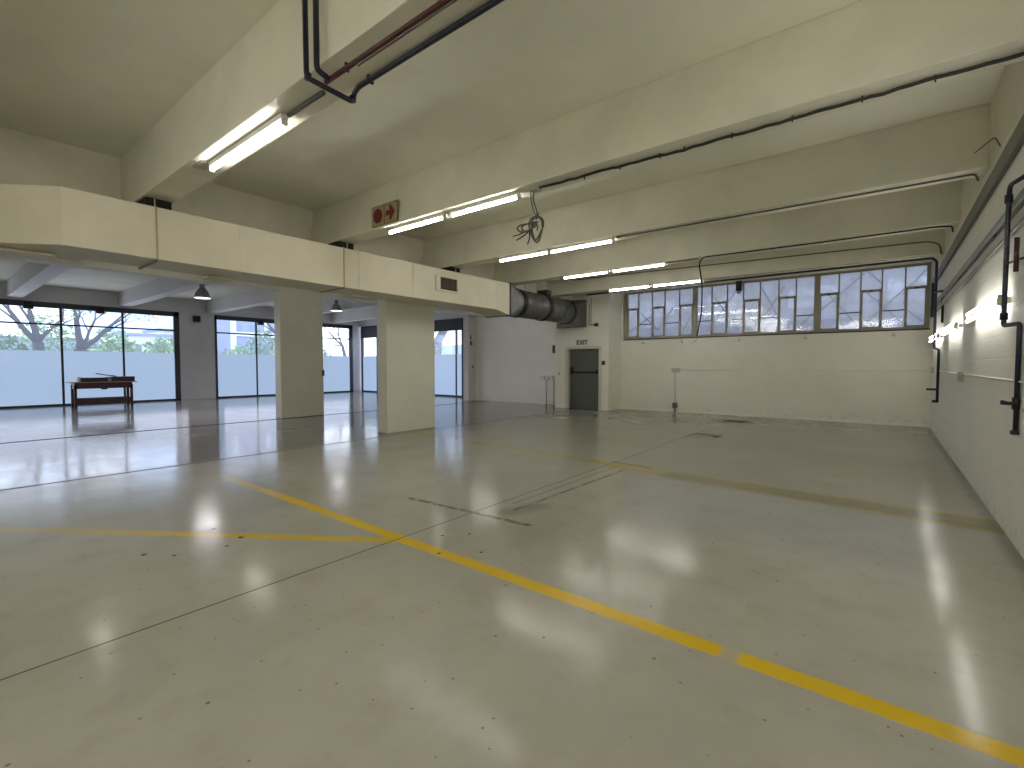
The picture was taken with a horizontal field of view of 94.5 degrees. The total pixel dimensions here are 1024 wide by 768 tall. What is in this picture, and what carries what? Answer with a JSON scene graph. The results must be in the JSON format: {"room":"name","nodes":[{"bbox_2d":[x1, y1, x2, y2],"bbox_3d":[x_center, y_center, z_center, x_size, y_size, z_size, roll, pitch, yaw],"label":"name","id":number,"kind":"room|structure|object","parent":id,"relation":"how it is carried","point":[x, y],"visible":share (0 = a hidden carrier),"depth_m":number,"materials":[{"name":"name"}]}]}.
{"room":"empty warehouse","nodes":[
{"label":"empty warehouse","id":0,"kind":"room"},
{"bbox_2d":[0,281,361,399],"bbox_3d":[-15.651,-1.481,19.718,0.250,4.460,21.650,2,3,38],"label":"wall","id":1,"kind":"structure","parent":0,"point":[197,339],"depth_m":21.20,"materials":[{"name":"paint"}]},
{"bbox_2d":[0,299,180,408],"bbox_3d":[-17.556,-1.085,17.210,0.140,3.860,9.330,2,3,38],"label":"window","id":2,"kind":"structure","parent":1,"relation":"in","point":[28,378],"depth_m":18.25,"materials":[{"name":"glass"}]},
{"bbox_2d":[23,301,33,308],"bbox_3d":[-17.418,-2.840,17.027,0.240,0.260,0.260,2,3,38],"label":"spotlight","id":3,"kind":"object","parent":2,"relation":"attached to","point":[26,304],"visible":1,"depth_m":16.96,"materials":[{"name":"black plastic"}]},
{"bbox_2d":[95,306,104,313],"bbox_3d":[-16.192,-2.899,18.581,0.240,0.260,0.260,2,3,38],"label":"spotlight","id":4,"kind":"object","parent":2,"relation":"attached to","point":[100,310],"visible":1,"depth_m":18.50,"materials":[{"name":"black plastic"}]},
{"bbox_2d":[214,315,275,397],"bbox_3d":[-12.482,-1.330,23.640,0.140,3.860,4.280,2,3,38],"label":"window","id":5,"kind":"structure","parent":1,"relation":"in","point":[237,375],"depth_m":22.96,"materials":[{"name":"glass"}]},
{"bbox_2d":[323,323,352,392],"bbox_3d":[-10.243,-1.438,26.477,0.140,3.860,2.950,2,3,38],"label":"window","id":6,"kind":"structure","parent":1,"relation":"in","point":[338,377],"depth_m":26.97,"materials":[{"name":"glass"}]},
{"bbox_2d":[359,312,462,326],"bbox_3d":[-5.040,-1.681,24.974,9.900,4.460,0.250,2,3,38],"label":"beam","id":7,"kind":"structure","parent":0,"point":[437,316],"depth_m":23.72,"materials":[{"name":"paint"}]},
{"bbox_2d":[361,325,377,391],"bbox_3d":[-7.802,-1.430,27.054,2.600,3.800,0.140,2,3,38],"label":"window","id":8,"kind":"structure","parent":7,"relation":"attached to","point":[369,381],"depth_m":27.48,"materials":[{"name":"glass"}]},
{"bbox_2d":[361,327,376,337],"bbox_3d":[-7.864,-2.946,26.918,2.500,0.600,0.040,2,3,38],"label":"roller blind","id":9,"kind":"object","parent":8,"relation":"attached to","point":[369,332],"visible":0.64,"depth_m":27.15,"materials":[{"name":"grey fabric"}]},
{"bbox_2d":[434,318,462,396],"bbox_3d":[-3.522,-1.302,23.682,3.100,3.800,0.140,2,3,38],"label":"window","id":10,"kind":"structure","parent":7,"relation":"attached to","point":[448,367],"depth_m":23.30,"materials":[{"name":"glass"}]},
{"bbox_2d":[434,318,461,331],"bbox_3d":[-3.572,-2.897,23.533,3.030,0.560,0.040,2,3,38],"label":"roller blind","id":11,"kind":"object","parent":10,"relation":"attached to","point":[449,324],"visible":0.64,"depth_m":23.15,"materials":[{"name":"grey"}]},
{"bbox_2d":[0,0,1004,312],"bbox_3d":[-5.689,-3.506,11.652,25.780,0.200,21.850,2,3,38],"label":"ceiling","id":12,"kind":"structure","parent":0,"point":[92,75],"depth_m":5.00,"materials":[{"name":"paint"}]},
{"bbox_2d":[5,262,70,297],"bbox_3d":[-13.561,-3.212,13.536,10.600,0.530,0.380,2,3,38],"label":"beam","id":13,"kind":"structure","parent":12,"relation":"attached to","point":[31,276],"depth_m":13.77,"materials":[{"name":"paint"}]},
{"bbox_2d":[118,278,212,306],"bbox_3d":[-11.629,-3.305,15.985,10.600,0.530,0.380,2,3,38],"label":"beam","id":14,"kind":"structure","parent":12,"relation":"attached to","point":[159,288],"depth_m":16.45,"materials":[{"name":"paint"}]},
{"bbox_2d":[194,284,210,298],"bbox_3d":[-9.267,-3.030,14.144,0.420,0.940,0.420,2,3,38],"label":"pendant lamp","id":15,"kind":"object","parent":12,"relation":"hanging from","point":[201,293],"visible":0.88,"depth_m":14.05,"materials":[{"name":"silver metal"}]},
{"bbox_2d":[206,290,273,312],"bbox_3d":[-9.679,-3.399,18.456,10.600,0.530,0.380,2,3,38],"label":"beam","id":16,"kind":"structure","parent":12,"relation":"attached to","point":[254,298],"depth_m":19.38,"materials":[{"name":"paint"}]},
{"bbox_2d":[7,257,484,316],"bbox_3d":[-7.534,-3.020,12.425,0.350,0.830,20.350,2,3,38],"label":"beam","id":17,"kind":"structure","parent":12,"relation":"attached to","point":[83,264],"depth_m":11.51,"materials":[{"name":"paint"}]},
{"bbox_2d":[57,0,488,260],"bbox_3d":[-3.691,-2.801,5.489,14.480,0.740,0.350,2,3,38],"label":"ceiling beam","id":18,"kind":"structure","parent":12,"relation":"attached to","point":[260,78],"depth_m":4.09,"materials":[{"name":"paint"}]},
{"bbox_2d":[137,196,171,209],"bbox_3d":[-4.943,-2.404,6.492,0.590,0.127,0.290,2,3,38],"label":"block","id":19,"kind":"object","parent":18,"relation":"attached to","point":[149,201],"visible":0.29,"depth_m":6.31,"materials":[{"name":"black"}]},
{"bbox_2d":[193,160,208,170],"bbox_3d":[-3.416,-2.415,5.229,0.250,0.012,0.120,2,3,38],"label":"stub","id":20,"kind":"object","parent":18,"relation":"attached to","point":[202,165],"visible":0.79,"depth_m":5.21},
{"bbox_2d":[208,113,287,172],"bbox_3d":[-2.649,-2.352,4.678,1.660,0.096,0.064,2,3,38],"label":"fluorescent light","id":21,"kind":"object","parent":18,"relation":"attached to","point":[281,119],"visible":0.96,"depth_m":4.56,"materials":[{"name":"beige plastic"}]},
{"bbox_2d":[287,90,325,117],"bbox_3d":[-1.738,-2.353,3.984,0.570,0.036,0.036,2,3,38],"label":"stub","id":22,"kind":"object","parent":18,"relation":"attached to","point":[322,93],"visible":1,"depth_m":3.95,"materials":[{"name":"grey metal"}]},
{"bbox_2d":[313,0,456,84],"bbox_3d":[0.223,-2.613,2.189,4.182,0.857,0.170,2,3,38],"label":"pipe","id":23,"kind":"object","parent":18,"relation":"attached to","point":[440,4],"visible":1,"depth_m":3.28,"materials":[{"name":"black metal"}]},
{"bbox_2d":[302,0,504,103],"bbox_3d":[0.262,-2.605,2.310,4.270,0.885,0.425,2,3,38],"label":"pipe","id":24,"kind":"object","parent":18,"relation":"attached to","point":[490,4],"visible":1,"depth_m":3.45,"materials":[{"name":"black metal"}]},
{"bbox_2d":[357,0,457,66],"bbox_3d":[-0.486,-2.325,2.971,1.650,0.016,0.016,2,3,38],"label":"conduit","id":25,"kind":"object","parent":18,"relation":"attached to","point":[453,1],"visible":0.71,"depth_m":3.13,"materials":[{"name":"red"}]},
{"bbox_2d":[0,126,572,299],"bbox_3d":[-4.019,-2.936,9.050,0.350,0.740,19.400,2,3,38],"label":"wall","id":26,"kind":"structure","parent":12,"relation":"attached to","point":[25,158],"depth_m":7.45,"materials":[{"name":"paint"}]},
{"bbox_2d":[330,299,341,311],"bbox_3d":[-7.434,-3.403,20.011,0.480,0.640,0.480,2,3,38],"label":"pendant lamp","id":27,"kind":"object","parent":12,"relation":"hanging from","point":[336,307],"visible":0.98,"depth_m":19.89,"materials":[{"name":"silver metal"}]},
{"bbox_2d":[322,299,376,313],"bbox_3d":[-7.728,-3.493,20.928,10.600,0.530,0.380,2,3,38],"label":"beam","id":28,"kind":"structure","parent":12,"relation":"attached to","point":[327,304],"depth_m":20.30,"materials":[{"name":"paint"}]},
{"bbox_2d":[331,307,440,322],"bbox_3d":[-5.840,-3.584,23.321,10.600,0.530,0.380,2,3,38],"label":"beam","id":29,"kind":"structure","parent":12,"relation":"attached to","point":[369,313],"depth_m":25.06,"materials":[{"name":"paint"}]},
{"bbox_2d":[504,282,586,328],"bbox_3d":[1.019,-2.678,14.348,1.271,1.660,5.190,1,2,27],"label":"duct","id":30,"kind":"object","parent":12,"relation":"hanging from","point":[539,306],"visible":0.86,"depth_m":13.63,"materials":[{"name":"metal"}]},
{"bbox_2d":[312,103,990,292],"bbox_3d":[-0.254,-2.966,9.844,14.480,0.740,0.349,2,3,38],"label":"ceiling beam","id":31,"kind":"structure","parent":12,"relation":"attached to","point":[943,146],"depth_m":6.71,"materials":[{"name":"paint"}]},
{"bbox_2d":[440,266,459,272],"bbox_3d":[-1.506,-2.570,10.847,0.590,0.127,0.290,2,3,38],"label":"block","id":32,"kind":"object","parent":31,"relation":"attached to","point":[450,268],"visible":0.21,"depth_m":10.64,"materials":[{"name":"black"}]},
{"bbox_2d":[499,249,549,262],"bbox_3d":[0.223,-2.529,9.350,1.220,0.096,0.064,2,3,38],"label":"fluorescent light","id":33,"kind":"object","parent":31,"relation":"attached to","point":[544,251],"visible":1,"depth_m":9.31,"materials":[{"name":"beige plastic"}]},
{"bbox_2d":[550,237,613,253],"bbox_3d":[1.240,-2.499,8.549,1.310,0.096,0.064,2,3,38],"label":"fluorescent light","id":34,"kind":"object","parent":31,"relation":"attached to","point":[609,239],"visible":1,"depth_m":8.50,"materials":[{"name":"beige plastic"}]},
{"bbox_2d":[616,174,978,237],"bbox_3d":[3.569,-2.426,6.746,4.463,0.089,0.061,2,3,37],"label":"conduit","id":35,"kind":"object","parent":31,"relation":"attached to","point":[975,175],"visible":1,"depth_m":6.33,"materials":[{"name":"grey metal"}]},
{"bbox_2d":[310,0,1023,243],"bbox_3d":[-1.956,-2.884,7.686,14.480,0.740,0.349,2,3,38],"label":"ceiling beam","id":36,"kind":"structure","parent":12,"relation":"attached to","point":[864,47],"depth_m":4.42,"materials":[{"name":"paint"}]},
{"bbox_2d":[0,184,510,317],"bbox_3d":[-3.856,-2.082,8.827,2.117,0.950,9.698,2,3,38],"label":"air duct","id":37,"kind":"object","parent":36,"relation":"hanging from","point":[44,222],"visible":1,"depth_m":6.68,"materials":[{"name":"beige metal"}]},
{"bbox_2d":[0,247,55,260],"bbox_3d":[-5.929,-1.585,5.765,0.320,0.030,0.500,2,3,38],"label":"tray","id":38,"kind":"object","parent":37,"relation":"on","point":[21,252],"depth_m":5.73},
{"bbox_2d":[200,275,232,281],"bbox_3d":[-4.628,-1.648,7.413,0.320,0.030,0.350,2,3,38],"label":"tray","id":39,"kind":"object","parent":37,"relation":"on","point":[218,278],"depth_m":7.35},
{"bbox_2d":[343,294,377,300],"bbox_3d":[-3.018,-1.726,9.453,0.320,0.030,0.600,2,3,38],"label":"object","id":40,"kind":"object","parent":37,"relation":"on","point":[361,297],"depth_m":9.33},
{"bbox_2d":[435,274,458,293],"bbox_3d":[-1.394,-2.161,10.245,0.030,0.340,0.680,2,3,38],"label":"vent grille","id":41,"kind":"object","parent":37,"relation":"attached to","point":[443,283],"visible":1,"depth_m":10.23,"materials":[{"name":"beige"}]},
{"bbox_2d":[328,241,353,249],"bbox_3d":[-3.209,-2.488,8.689,0.590,0.127,0.290,2,3,38],"label":"block","id":42,"kind":"object","parent":36,"relation":"attached to","point":[338,243],"visible":0.29,"depth_m":8.49,"materials":[{"name":"black metal"}]},
{"bbox_2d":[372,199,397,227],"bbox_3d":[-2.025,-2.697,7.510,0.660,0.320,0.022,2,3,38],"label":"fire sign","id":43,"kind":"object","parent":36,"relation":"attached to","point":[386,213],"visible":1,"depth_m":7.49,"materials":[{"name":"yellow plastic"}]},
{"bbox_2d":[388,212,445,234],"bbox_3d":[-1.480,-2.450,7.256,1.300,0.096,0.064,2,3,38],"label":"fluorescent light","id":44,"kind":"object","parent":36,"relation":"attached to","point":[441,216],"visible":1,"depth_m":7.19,"materials":[{"name":"beige plastic"}]},
{"bbox_2d":[450,191,520,217],"bbox_3d":[-0.389,-2.417,6.396,1.240,0.096,0.064,2,3,38],"label":"fluorescent light","id":45,"kind":"object","parent":36,"relation":"attached to","point":[515,195],"visible":1,"depth_m":6.33,"materials":[{"name":"beige plastic"}]},
{"bbox_2d":[512,190,543,244],"bbox_3d":[0.202,-2.114,6.030,0.479,0.675,0.134,2,3,35],"label":"cable bundle","id":46,"kind":"object","parent":36,"relation":"hanging from","point":[534,224],"visible":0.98,"depth_m":5.96,"materials":[{"name":"black"}]},
{"bbox_2d":[539,52,1023,188],"bbox_3d":[2.032,-2.367,4.549,4.252,0.055,0.116,2,3,38],"label":"cable","id":47,"kind":"object","parent":36,"relation":"attached to","point":[1021,54],"visible":1,"depth_m":4.09,"materials":[{"name":"black plastic"}]},
{"bbox_2d":[493,180,960,284],"bbox_3d":[1.369,-3.052,11.899,14.480,0.725,0.349,2,3,38],"label":"ceiling beam","id":48,"kind":"structure","parent":12,"relation":"attached to","point":[937,204],"depth_m":9.04,"materials":[{"name":"paint"}]},
{"bbox_2d":[563,270,608,278],"bbox_3d":[1.774,-2.636,11.435,1.250,0.071,0.064,2,3,38],"label":"fluorescent light","id":49,"kind":"object","parent":48,"relation":"attached to","point":[605,271],"visible":1,"depth_m":11.40,"materials":[{"name":"beige plastic"}]},
{"bbox_2d":[612,262,665,272],"bbox_3d":[2.826,-2.605,10.606,1.270,0.071,0.064,2,3,38],"label":"fluorescent light","id":50,"kind":"object","parent":48,"relation":"attached to","point":[663,263],"visible":1,"depth_m":10.57,"materials":[{"name":"beige plastic"}]},
{"bbox_2d":[696,225,953,335],"bbox_3d":[5.371,-1.745,8.571,3.879,1.621,0.131,1,3,34],"label":"cable","id":51,"kind":"object","parent":48,"relation":"hanging from","point":[952,227],"visible":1,"depth_m":8.66,"materials":[{"name":"black plastic"}]},
{"bbox_2d":[547,228,943,296],"bbox_3d":[3.003,-3.139,13.971,14.480,0.710,0.349,2,3,38],"label":"ceiling beam","id":52,"kind":"structure","parent":12,"relation":"attached to","point":[562,287],"depth_m":11.30,"materials":[{"name":"paint"}]},
{"bbox_2d":[609,285,649,291],"bbox_3d":[3.350,-2.734,13.553,1.260,0.066,0.064,2,3,38],"label":"fluorescent light","id":53,"kind":"object","parent":52,"relation":"attached to","point":[645,286],"visible":1,"depth_m":13.51,"materials":[{"name":"beige plastic"}]},
{"bbox_2d":[653,279,700,286],"bbox_3d":[4.418,-2.702,12.711,1.300,0.066,0.064,2,3,38],"label":"fluorescent light","id":54,"kind":"object","parent":52,"relation":"attached to","point":[699,280],"visible":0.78,"depth_m":12.68,"materials":[{"name":"beige plastic"}]},
{"bbox_2d":[574,241,941,280],"bbox_3d":[5.216,-2.893,11.978,8.433,0.434,0.026,2,3,38],"label":"conduit","id":55,"kind":"object","parent":52,"relation":"attached to","point":[938,244],"visible":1,"depth_m":11.01,"materials":[{"name":"grey metal"}]},
{"bbox_2d":[704,255,925,279],"bbox_3d":[6.694,-2.659,10.980,4.400,0.020,0.020,2,3,38],"label":"conduit","id":56,"kind":"object","parent":52,"relation":"attached to","point":[924,255],"visible":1,"depth_m":10.73,"materials":[{"name":"grey metal"}]},
{"bbox_2d":[0,391,1023,767],"bbox_3d":[-5.689,1.151,11.830,25.780,0.200,21.850,2,3,38],"label":"floor","id":57,"kind":"structure","parent":0,"point":[214,582],"depth_m":3.15,"materials":[{"name":"paint"}]},
{"bbox_2d":[65,381,136,408],"bbox_3d":[-15.084,0.372,17.430,0.660,0.930,1.910,2,3,38],"label":"workbench","id":58,"kind":"object","parent":57,"relation":"on","point":[112,384],"visible":0.99,"depth_m":17.20,"materials":[{"name":"red wood"}]},
{"bbox_2d":[77,377,109,381],"bbox_3d":[-15.220,-0.169,17.204,0.400,0.170,0.840,2,3,38],"label":"wooden tray","id":59,"kind":"object","parent":58,"relation":"on","point":[79,379],"visible":1,"depth_m":17.10,"materials":[{"name":"red wood"}]},
{"bbox_2d":[109,376,134,380],"bbox_3d":[-14.715,-0.199,17.843,0.400,0.180,0.690,2,3,38],"label":"wooden box","id":60,"kind":"object","parent":58,"relation":"on","point":[112,378],"visible":0.88,"depth_m":17.70,"materials":[{"name":"red wood"}]},
{"bbox_2d":[274,291,323,417],"bbox_3d":[-6.311,-0.850,14.060,0.350,3.630,1.300,2,3,38],"label":"column","id":61,"kind":"structure","parent":57,"relation":"on","point":[298,319],"depth_m":13.85,"materials":[{"name":"paint"}]},
{"bbox_2d":[377,299,434,432],"bbox_3d":[-2.465,-0.783,11.104,0.350,3.720,1.420,2,3,38],"label":"column","id":62,"kind":"structure","parent":57,"relation":"on","point":[405,331],"depth_m":10.85,"materials":[{"name":"paint"}]},
{"bbox_2d":[463,315,475,400],"bbox_3d":[-1.484,-1.539,21.249,0.300,4.460,1.700,2,3,38],"label":"wall pier","id":63,"kind":"object","parent":57,"relation":"on","point":[468,321],"visible":0.21,"depth_m":20.63,"materials":[{"name":"paint"}]},
{"bbox_2d":[688,433,721,437],"bbox_3d":[4.121,1.111,10.185,0.620,0.006,0.520,2,3,38],"label":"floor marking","id":64,"kind":"object","parent":57,"relation":"on","point":[691,434],"visible":1,"depth_m":10.19,"materials":[{"name":"yellow paint"}]},
{"bbox_2d":[475,316,554,404],"bbox_3d":[0.359,-1.471,19.446,4.830,4.460,0.250,2,3,38],"label":"wall","id":65,"kind":"structure","parent":0,"point":[511,354],"depth_m":19.53,"materials":[{"name":"white paint"}]},
{"bbox_2d":[539,376,548,403],"bbox_3d":[1.273,0.233,18.594,0.440,1.120,0.062,2,3,38],"label":"wall socket","id":66,"kind":"object","parent":65,"relation":"attached to","point":[546,378],"visible":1,"depth_m":18.54,"materials":[{"name":"beige plastic"}]},
{"bbox_2d":[555,290,621,410],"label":"wall","id":67,"kind":"structure","parent":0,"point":[606,308],"depth_m":16.14,"materials":[{"name":"paint"}]},
{"bbox_2d":[575,339,587,345],"bbox_3d":[2.416,-1.439,16.376,0.500,0.200,0.018,2,3,38],"label":"exit sign","id":68,"kind":"object","parent":67,"relation":"attached to","point":[584,341],"visible":1,"depth_m":16.37,"materials":[{"name":"beige plastic"}]},
{"bbox_2d":[565,345,601,409],"bbox_3d":[2.516,-0.221,16.469,1.420,2.190,0.225,2,3,38],"label":"door","id":69,"kind":"structure","parent":67,"relation":"attached to","point":[583,366],"depth_m":16.52,"materials":[{"name":"grey paint"}]},
{"bbox_2d":[621,257,933,424],"bbox_3d":[7.081,-1.267,14.085,8.130,4.460,0.250,2,3,38],"label":"wall","id":70,"kind":"structure","parent":0,"point":[878,376],"depth_m":13.34,"materials":[{"name":"white paint"}]},
{"bbox_2d":[624,287,694,339],"bbox_3d":[4.858,-2.310,15.746,2.415,1.600,0.115,2,3,38],"label":"window","id":71,"kind":"structure","parent":70,"relation":"in","point":[657,299],"depth_m":15.76,"materials":[{"name":"glass"}]},
{"bbox_2d":[671,368,679,411],"bbox_3d":[5.298,0.202,15.345,0.260,1.430,0.070,2,3,38],"label":"wall socket","id":72,"kind":"object","parent":70,"relation":"attached to","point":[674,405],"visible":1,"depth_m":15.34,"materials":[{"name":"grey"}]},
{"bbox_2d":[736,281,742,293],"bbox_3d":[6.739,-2.866,14.034,0.160,0.380,0.140,2,3,38],"label":"sensor","id":73,"kind":"object","parent":70,"relation":"attached to","point":[739,284],"visible":1,"depth_m":13.98,"materials":[{"name":"black plastic"}]},
{"bbox_2d":[695,275,817,336],"bbox_3d":[7.090,-2.244,13.987,3.270,1.600,0.115,2,3,38],"label":"window","id":74,"kind":"structure","parent":70,"relation":"in","point":[750,305],"depth_m":13.99,"materials":[{"name":"beige metal"}]},
{"bbox_2d":[621,407,928,426],"bbox_3d":[7.000,0.931,14.066,8.130,0.070,0.012,2,3,38],"label":"baseboard","id":75,"kind":"structure","parent":70,"relation":"attached to","point":[632,408],"depth_m":13.40,"materials":[{"name":"paint"}]},
{"bbox_2d":[623,328,929,340],"bbox_3d":[7.047,-1.434,14.011,8.000,0.030,0.140,2,3,38],"label":"sill","id":76,"kind":"structure","parent":70,"relation":"attached to","point":[924,328],"depth_m":13.29,"materials":[{"name":"white paint"}]},
{"bbox_2d":[624,262,931,293],"bbox_3d":[7.065,-3.044,13.973,8.000,0.020,0.120,2,3,38],"label":"trim","id":77,"kind":"structure","parent":70,"relation":"attached to","point":[925,262],"depth_m":13.22,"materials":[{"name":"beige metal"}]},
{"bbox_2d":[630,269,926,331],"bbox_3d":[7.159,-2.259,14.006,7.818,1.469,0.032,2,3,38],"label":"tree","id":78,"kind":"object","parent":70,"relation":"in","point":[925,269],"depth_m":13.26,"materials":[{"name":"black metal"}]},
{"bbox_2d":[816,263,931,331],"bbox_3d":[9.285,-2.178,12.258,2.340,1.600,0.115,2,3,38],"label":"window","id":79,"kind":"structure","parent":70,"relation":"in","point":[915,290],"depth_m":12.10,"materials":[{"name":"beige metal"}]},
{"bbox_2d":[929,144,1023,558],"bbox_3d":[4.009,-0.861,3.431,0.250,4.460,20.800,2,3,38],"label":"wall","id":80,"kind":"structure","parent":0,"point":[969,420],"depth_m":5.23,"materials":[{"name":"white paint"}]},
{"bbox_2d":[587,257,943,402],"bbox_3d":[5.426,-1.195,12.026,8.182,2.973,0.506,2,3,38],"label":"pipe","id":81,"kind":"object","parent":80,"relation":"attached to","point":[933,313],"visible":0.94,"depth_m":9.73,"materials":[{"name":"black metal"}]},
{"bbox_2d":[942,322,961,335],"bbox_3d":[7.154,-0.894,7.702,0.100,0.120,1.800,2,3,38],"label":"wall light","id":82,"kind":"object","parent":80,"relation":"attached to","point":[956,326],"visible":1,"depth_m":7.43,"materials":[{"name":"beige plastic"}]},
{"bbox_2d":[930,188,1023,311],"bbox_3d":[3.867,-1.428,3.489,0.068,0.242,20.310,2,3,38],"label":"cable tray","id":83,"kind":"object","parent":80,"relation":"attached to","point":[1017,219],"visible":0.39,"depth_m":5.17,"materials":[{"name":"grey metal"}]},
{"bbox_2d":[932,114,1023,282],"bbox_3d":[3.877,-2.123,3.455,0.043,0.220,20.310,2,3,38],"label":"channel","id":84,"kind":"object","parent":80,"relation":"attached to","point":[1016,141],"visible":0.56,"depth_m":5.10,"materials":[{"name":"grey metal"}]},
{"bbox_2d":[933,60,1023,277],"bbox_3d":[3.888,-2.672,3.426,0.020,0.840,20.350,2,3,38],"label":"beam","id":85,"kind":"structure","parent":80,"relation":"attached to","point":[1007,102],"depth_m":4.86,"materials":[{"name":"paint"}]},
{"bbox_2d":[933,370,1023,382],"bbox_3d":[3.883,-0.014,3.524,0.018,0.058,20.340,2,3,38],"label":"conduit","id":86,"kind":"object","parent":80,"relation":"attached to","point":[933,370],"visible":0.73,"depth_m":5.10,"materials":[{"name":"beige plastic"}]},
{"bbox_2d":[966,294,1010,322],"bbox_3d":[5.110,-0.795,5.113,0.100,0.120,2.100,2,3,38],"label":"wall light","id":87,"kind":"object","parent":80,"relation":"attached to","point":[995,306],"visible":0.84,"depth_m":4.86,"materials":[{"name":"beige plastic"}]},
{"bbox_2d":[999,174,1023,434],"bbox_3d":[4.181,-0.647,3.986,0.109,2.126,0.337,1,2,26],"label":"pipe","id":88,"kind":"object","parent":80,"relation":"attached to","point":[1008,198],"visible":0.99,"depth_m":3.98,"materials":[{"name":"black metal"}]},
{"bbox_2d":[1013,237,1019,271],"bbox_3d":[4.169,-1.069,3.908,0.032,0.280,0.034,2,3,38],"label":"pipe stub","id":89,"kind":"object","parent":88,"relation":"attached to","point":[1016,239],"visible":1,"depth_m":3.90,"materials":[{"name":"red paint"}]},
{"label":"outside","id":90,"kind":"structure","parent":0,"visible":0},
{"bbox_2d":[434,331,447,354],"bbox_3d":[-3.064,-2.839,26.521,4.042,7.257,2.926,0,2,10],"label":"tree","id":91,"kind":"object","parent":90,"point":[438,340],"visible":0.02,"depth_m":27.59,"materials":[{"name":"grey plant"}]},
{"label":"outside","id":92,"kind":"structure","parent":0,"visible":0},
{"bbox_2d":[629,266,926,336],"bbox_3d":[9.190,-1.514,16.777,18.000,5.150,0.800,2,3,38],"label":"neighbouring building","id":93,"kind":"structure","parent":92,"point":[893,284],"depth_m":16.27,"materials":[{"name":"grey"}]},
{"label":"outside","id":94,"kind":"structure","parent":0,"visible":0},
{"bbox_3d":[-52.259,-0.462,66.712,115.350,0.650,200.000,2,3,38],"label":"ground","id":95,"kind":"structure","parent":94,"visible":0},
{"bbox_2d":[0,332,29,349],"bbox_3d":[-27.480,-0.957,24.947,2.694,4.129,3.454,2,3,38],"label":"bush","id":96,"kind":"object","parent":95,"relation":"on","point":[10,342],"visible":0.14,"depth_m":25.31,"materials":[{"name":"green plant"}]},
{"bbox_2d":[11,312,75,350],"bbox_3d":[-29.633,-1.846,30.149,2.738,5.557,3.442,2,3,38],"label":"bush","id":97,"kind":"object","parent":95,"relation":"on","point":[25,338],"visible":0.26,"depth_m":30.05,"materials":[{"name":"green plant"}]},
{"bbox_2d":[0,335,99,350],"bbox_3d":[-71.334,-3.307,61.266,8.400,5.950,26.400,2,3,38],"label":"hedge","id":98,"kind":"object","parent":95,"relation":"on","point":[18,337],"visible":0.07,"depth_m":64.92,"materials":[{"name":"green plant"}]},
{"bbox_2d":[0,305,111,350],"bbox_3d":[-22.105,-2.837,21.536,3.130,7.640,6.096,2,3,38],"label":"tree","id":99,"kind":"object","parent":95,"relation":"on","point":[35,337],"visible":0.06,"depth_m":21.83,"materials":[{"name":"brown plant"}]},
{"bbox_2d":[88,328,135,351],"bbox_3d":[-29.030,-1.735,34.280,2.749,4.851,3.428,2,3,38],"label":"bush","id":100,"kind":"object","parent":95,"relation":"on","point":[106,335],"visible":0.11,"depth_m":34.04,"materials":[{"name":"green plant"}]},
{"bbox_2d":[86,338,141,351],"bbox_3d":[-23.493,-0.959,28.278,2.789,3.638,3.521,2,3,38],"label":"bush","id":101,"kind":"object","parent":95,"relation":"on","point":[109,348],"visible":0.14,"depth_m":28.00,"materials":[{"name":"green plant"}]},
{"bbox_2d":[73,310,157,350],"bbox_3d":[-20.884,-2.821,23.927,4.112,7.419,5.204,2,3,38],"label":"tree","id":102,"kind":"object","parent":95,"relation":"on","point":[81,345],"visible":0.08,"depth_m":23.38,"materials":[{"name":"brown plant"}]},
{"bbox_2d":[103,332,172,351],"bbox_3d":[-41.442,-2.718,52.354,6.400,5.450,5.000,2,3,38],"label":"building","id":103,"kind":"structure","parent":95,"relation":"on","point":[140,338],"depth_m":50.25,"materials":[{"name":"white"}]},
{"bbox_2d":[139,337,173,352],"bbox_3d":[-23.940,-1.262,32.576,2.797,3.990,3.434,2,3,38],"label":"bush","id":104,"kind":"object","parent":95,"relation":"on","point":[157,341],"visible":0.19,"depth_m":32.18,"materials":[{"name":"green plant"}]},
{"bbox_2d":[142,328,172,338],"bbox_3d":[-42.291,-3.372,57.715,6.400,6.350,3.000,2,3,38],"label":"building","id":105,"kind":"structure","parent":95,"relation":"on","point":[143,331],"depth_m":55.54,"materials":[{"name":"white"}]},
{"bbox_2d":[223,345,252,353],"bbox_3d":[-22.081,-1.317,38.219,2.665,3.753,3.488,2,3,38],"label":"bush","id":106,"kind":"object","parent":95,"relation":"on","point":[238,347],"visible":0.07,"depth_m":38.00,"materials":[{"name":"green plant"}]},
{"bbox_2d":[217,320,274,354],"bbox_3d":[-33.327,-5.323,57.704,8.400,10.250,5.400,2,3,38],"label":"building","id":107,"kind":"structure","parent":95,"relation":"on","point":[224,341],"depth_m":54.46,"materials":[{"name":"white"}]},
{"bbox_2d":[245,329,274,354],"bbox_3d":[-23.365,-2.490,44.586,2.728,5.426,3.410,2,3,38],"label":"bush","id":108,"kind":"object","parent":95,"relation":"on","point":[272,340],"visible":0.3,"depth_m":44.16,"materials":[{"name":"green plant"}]},
{"bbox_2d":[323,327,346,355],"bbox_3d":[-13.375,-3.010,33.236,4.140,7.122,3.568,0,2,-2],"label":"tree","id":109,"kind":"object","parent":95,"relation":"on","point":[336,340],"visible":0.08,"depth_m":33.97,"materials":[{"name":"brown plant"}]},
{"bbox_2d":[441,345,461,354],"bbox_3d":[-2.321,-1.089,32.568,16.000,3.300,0.300,2,3,38],"label":"wall","id":110,"kind":"structure","parent":95,"relation":"on","point":[446,349],"depth_m":34.03,"materials":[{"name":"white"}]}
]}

